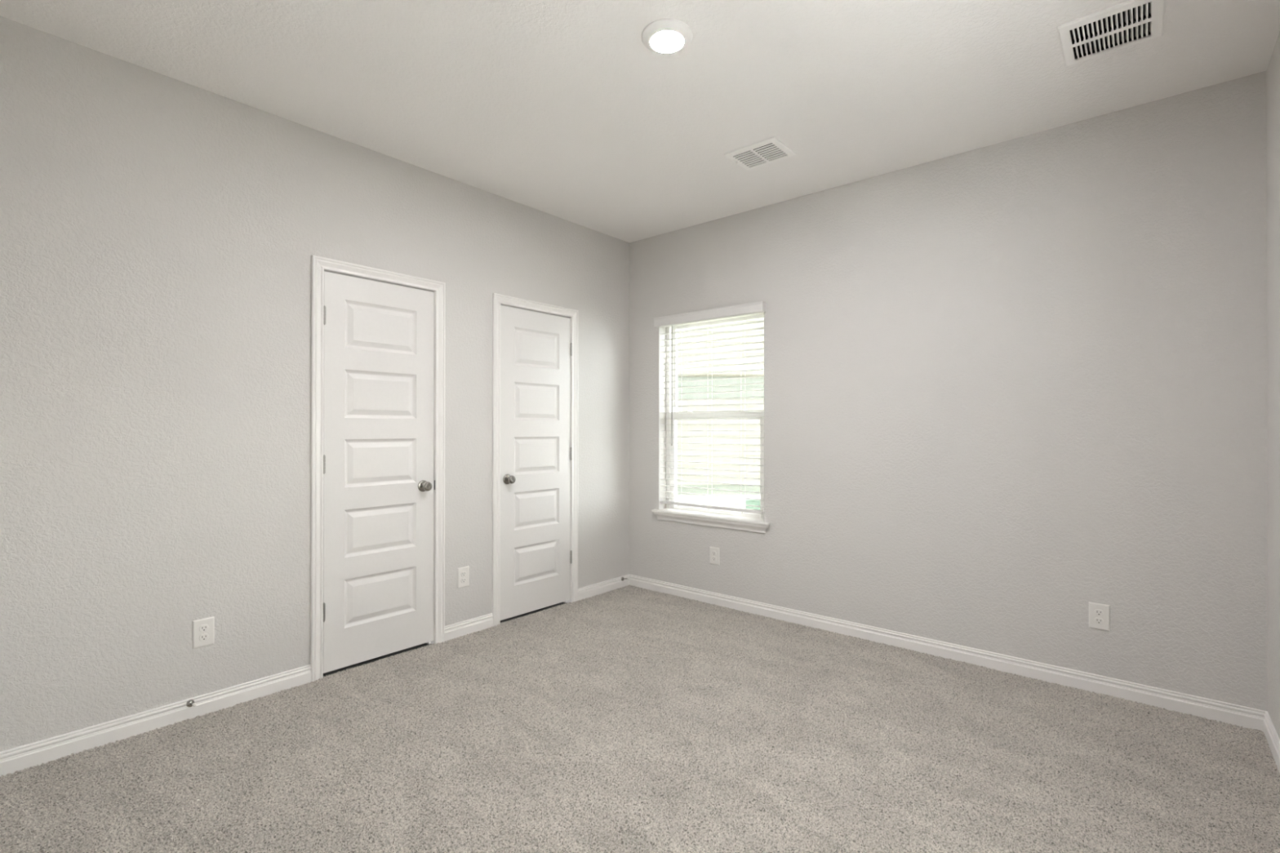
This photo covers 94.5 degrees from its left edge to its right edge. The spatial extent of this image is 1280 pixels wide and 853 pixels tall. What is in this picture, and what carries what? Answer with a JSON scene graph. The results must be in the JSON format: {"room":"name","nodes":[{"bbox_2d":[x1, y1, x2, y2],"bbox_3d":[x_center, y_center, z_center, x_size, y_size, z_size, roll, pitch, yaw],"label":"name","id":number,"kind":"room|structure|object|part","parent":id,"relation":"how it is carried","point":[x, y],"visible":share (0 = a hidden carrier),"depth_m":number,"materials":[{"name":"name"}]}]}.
{"room":"empty bedroom","nodes":[
{"label":"empty bedroom","id":0,"kind":"room"},
{"bbox_2d":[0,15,629,751],"bbox_3d":[-1.558,-0.074,3.652,0.820,2.813,3.980,0,0,40],"label":"wall","id":1,"kind":"structure","parent":0,"point":[160,233],"depth_m":2.57,"materials":[{"name":"grey paint"}]},
{"bbox_2d":[0,664,311,777],"bbox_3d":[-2.043,1.224,2.440,0.014,0.093,1.274,0,0,40],"label":"baseboard","id":2,"kind":"structure","parent":1,"relation":"attached to","point":[19,758],"depth_m":2.43,"materials":[{"name":"paint"}]},
{"bbox_2d":[186,699,196,707],"bbox_3d":[-1.919,1.195,2.534,0.073,0.034,0.030,0,0,40],"label":"door stop","id":3,"kind":"object","parent":2,"relation":"attached to","point":[191,703],"visible":1,"depth_m":2.54,"materials":[{"name":"silver metal"}]},
{"bbox_2d":[192,616,214,648],"bbox_3d":[-1.915,0.905,2.595,0.009,0.122,0.079,0,0,40],"label":"electrical outlet","id":4,"kind":"object","parent":1,"relation":"attached to","point":[203,629],"visible":1,"depth_m":2.59,"materials":[{"name":"white plastic"}]},
{"bbox_2d":[199,633,208,641],"bbox_3d":[-1.912,0.925,2.593,0.003,0.030,0.035,0,0,40],"label":"receptacle","id":5,"kind":"object","parent":4,"relation":"attached to","point":[202,637],"depth_m":2.59,"materials":[{"name":"white plastic"}]},
{"bbox_2d":[199,624,208,632],"bbox_3d":[-1.912,0.885,2.593,0.003,0.030,0.035,0,0,40],"label":"receptacle","id":6,"kind":"object","parent":4,"relation":"attached to","point":[202,628],"depth_m":2.59,"materials":[{"name":"white plastic"}]},
{"bbox_2d":[310,254,445,681],"bbox_3d":[-1.418,0.213,3.229,0.183,2.121,0.732,0,0,40],"label":"door","id":7,"kind":"structure","parent":1,"relation":"in","point":[377,488],"depth_m":3.18,"materials":[{"name":"paint"}]},
{"bbox_3d":[-1.220,0.341,3.370,0.064,0.066,0.066,0,0,40],"label":"knob","id":8,"kind":"part","parent":7,"relation":"part of","materials":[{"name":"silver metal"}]},
{"bbox_2d":[457,565,469,588],"bbox_3d":[-1.070,0.914,3.584,0.009,0.122,0.079,0,0,40],"label":"electrical outlet","id":9,"kind":"object","parent":1,"relation":"attached to","point":[463,573],"visible":1,"depth_m":3.58,"materials":[{"name":"white plastic"}]},
{"bbox_2d":[461,577,466,583],"bbox_3d":[-1.068,0.933,3.582,0.003,0.030,0.035,0,0,40],"label":"receptacle","id":10,"kind":"object","parent":9,"relation":"attached to","point":[463,580],"depth_m":3.58,"materials":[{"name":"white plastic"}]},
{"bbox_2d":[461,571,466,577],"bbox_3d":[-1.068,0.894,3.582,0.003,0.030,0.035,0,0,40],"label":"receptacle","id":11,"kind":"object","parent":9,"relation":"attached to","point":[463,573],"depth_m":3.58,"materials":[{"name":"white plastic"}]},
{"bbox_2d":[444,613,493,641],"bbox_3d":[-1.044,1.228,3.611,0.014,0.093,0.341,0,0,40],"label":"baseboard","id":12,"kind":"structure","parent":1,"relation":"attached to","point":[453,631],"depth_m":3.60,"materials":[{"name":"paint"}]},
{"bbox_2d":[492,293,577,626],"bbox_3d":[-0.721,0.216,4.046,0.183,2.121,0.734,0,0,40],"label":"door","id":13,"kind":"structure","parent":1,"relation":"in","point":[535,344],"depth_m":4.01,"materials":[{"name":"paint"}]},
{"bbox_3d":[-0.838,0.342,3.818,0.064,0.066,0.066,0,0,40],"label":"knob","id":14,"kind":"part","parent":13,"relation":"part of","materials":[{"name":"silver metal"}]},
{"bbox_2d":[577,574,629,600],"bbox_3d":[-0.269,1.231,4.520,0.014,0.093,0.579,0,0,40],"label":"baseboard","id":15,"kind":"structure","parent":1,"relation":"attached to","point":[593,590],"depth_m":4.49,"materials":[{"name":"paint"}]},
{"bbox_2d":[0,584,1279,852],"bbox_3d":[0.070,1.263,2.208,3.538,0.017,3.664,0,0,40],"label":"floor","id":16,"kind":"structure","parent":0,"point":[629,718],"depth_m":2.26,"materials":[{"name":"carpet"}]},
{"bbox_2d":[0,0,1279,242],"bbox_3d":[0.768,-1.562,2.428,5.953,0.160,5.130,0,0,40],"label":"ceiling","id":17,"kind":"structure","parent":0,"point":[562,108],"depth_m":2.49,"materials":[{"name":"white paint"}]},
{"bbox_2d":[641,18,692,54],"bbox_3d":[0.103,-1.471,2.246,0.194,0.023,0.194,0,0,40],"label":"recessed light","id":18,"kind":"object","parent":17,"relation":"in","point":[663,36],"visible":1,"depth_m":2.22,"materials":[{"name":"plastic"}]},
{"bbox_2d":[650,31,684,52],"bbox_3d":[0.103,-1.462,2.246,0.128,0.004,0.128,0,0,40],"label":"diffuser","id":19,"kind":"object","parent":18,"relation":"attached to","point":[660,41],"depth_m":2.24,"materials":[{"name":"white plastic"}]},
{"bbox_2d":[724,136,796,170],"bbox_3d":[0.652,-1.521,3.209,0.303,0.118,0.253,0,0,40],"label":"ceiling vent","id":20,"kind":"object","parent":17,"relation":"in","point":[757,153],"visible":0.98,"depth_m":3.20,"materials":[{"name":"metal"}]},
{"bbox_2d":[1057,0,1164,66],"bbox_3d":[1.758,-1.551,2.208,0.300,0.162,0.306,0,0,40],"label":"ceiling vent","id":21,"kind":"object","parent":17,"relation":"in","point":[1129,20],"visible":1,"depth_m":2.22,"materials":[{"name":"metal"}]},
{"bbox_2d":[629,71,1267,711],"bbox_3d":[1.354,-0.082,3.651,3.853,2.793,0.200,0,0,40],"label":"wall","id":22,"kind":"structure","parent":0,"point":[1012,387],"depth_m":3.03,"materials":[{"name":"grey paint"}]},
{"bbox_2d":[651,508,769,525],"bbox_3d":[0.506,0.648,4.272,0.990,0.019,0.127,0,0,40],"label":"window sill","id":23,"kind":"structure","parent":22,"relation":"attached to","point":[676,512],"depth_m":4.21,"materials":[{"name":"paint"}]},
{"bbox_2d":[653,512,768,533],"bbox_3d":[0.482,0.685,4.241,0.959,0.056,0.031,0,0,40],"label":"trim","id":24,"kind":"structure","parent":22,"relation":"attached to","point":[686,519],"depth_m":4.20,"materials":[{"name":"paint"}]},
{"bbox_2d":[710,546,719,564],"bbox_3d":[0.530,0.923,4.214,0.079,0.122,0.009,0,0,40],"label":"electrical outlet","id":25,"kind":"object","parent":22,"relation":"attached to","point":[714,552],"visible":1,"depth_m":4.21,"materials":[{"name":"white plastic"}]},
{"bbox_2d":[666,313,764,519],"bbox_3d":[0.575,-0.080,4.359,0.900,1.492,0.094,0,0,40],"label":"window","id":26,"kind":"structure","parent":22,"relation":"in","point":[726,414],"depth_m":4.56,"materials":[{"name":"white plastic"}]},
{"bbox_2d":[653,301,766,514],"bbox_3d":[0.491,-0.115,4.260,0.932,1.434,0.102,0,0,40],"label":"window blind","id":27,"kind":"object","parent":26,"relation":"attached to","point":[755,308],"visible":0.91,"depth_m":4.24,"materials":[{"name":"white plastic"}]},
{"bbox_3d":[0.507,-0.794,4.281,0.890,0.052,0.054,0,0,40],"label":"head rail","id":28,"kind":"part","parent":27,"relation":"part of","materials":[{"name":"white plastic"}]},
{"bbox_3d":[0.505,0.582,4.277,0.881,0.022,0.051,0,0,40],"label":"rail","id":29,"kind":"part","parent":27,"relation":"part of","materials":[{"name":"white plastic"}]},
{"bbox_3d":[0.558,0.271,4.339,0.830,0.746,0.030,0,0,40],"label":"sash","id":30,"kind":"part","parent":26,"relation":"part of","materials":[{"name":"white plastic"}]},
{"bbox_3d":[0.587,-0.427,4.373,0.830,0.726,0.030,0,0,40],"label":"sash","id":31,"kind":"part","parent":26,"relation":"part of","materials":[{"name":"white plastic"}]},
{"bbox_2d":[629,574,1266,732],"bbox_3d":[1.254,1.230,3.592,3.533,0.093,0.014,0,0,40],"label":"baseboard","id":32,"kind":"structure","parent":22,"relation":"attached to","point":[1208,708],"depth_m":3.08,"materials":[{"name":"paint"}]},
{"bbox_2d":[1088,602,1109,631],"bbox_3d":[2.179,0.903,2.807,0.079,0.122,0.009,0,0,40],"label":"electrical outlet","id":33,"kind":"object","parent":22,"relation":"attached to","point":[1099,614],"visible":1,"depth_m":2.80,"materials":[{"name":"white plastic"}]},
{"bbox_2d":[1094,617,1103,624],"bbox_3d":[2.177,0.923,2.804,0.035,0.030,0.003,0,0,40],"label":"receptacle","id":34,"kind":"object","parent":33,"relation":"attached to","point":[1097,620],"depth_m":2.80,"materials":[{"name":"white plastic"}]},
{"bbox_2d":[1094,608,1103,616],"bbox_3d":[2.177,0.883,2.804,0.035,0.030,0.003,0,0,40],"label":"receptacle","id":35,"kind":"object","parent":33,"relation":"attached to","point":[1098,612],"depth_m":2.80,"materials":[{"name":"white plastic"}]},
{"bbox_2d":[1266,31,1279,738],"bbox_3d":[1.452,-0.089,0.952,0.200,2.793,3.780,0,0,40],"label":"wall","id":36,"kind":"structure","parent":0,"point":[1273,72],"depth_m":2.32,"materials":[{"name":"grey paint"}]},
{"bbox_2d":[1263,711,1279,772],"bbox_3d":[1.409,1.223,1.063,0.014,0.093,3.660,0,0,40],"label":"baseboard","id":37,"kind":"structure","parent":36,"relation":"attached to","point":[1273,739],"depth_m":2.29,"materials":[{"name":"paint"}]},
{"label":"outside","id":38,"kind":"structure","parent":0,"visible":0},
{"bbox_3d":[5.172,1.697,10.905,28.000,0.080,15.799,0,0,40],"label":"lawn","id":39,"kind":"structure","parent":38,"visible":0},
{"bbox_2d":[676,318,764,510],"bbox_3d":[1.700,-0.624,10.484,6.600,4.515,3.035,0,0,0],"label":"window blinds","id":40,"kind":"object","parent":39,"relation":"on","point":[726,432],"visible":0.22,"depth_m":8.99,"materials":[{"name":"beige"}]}
]}

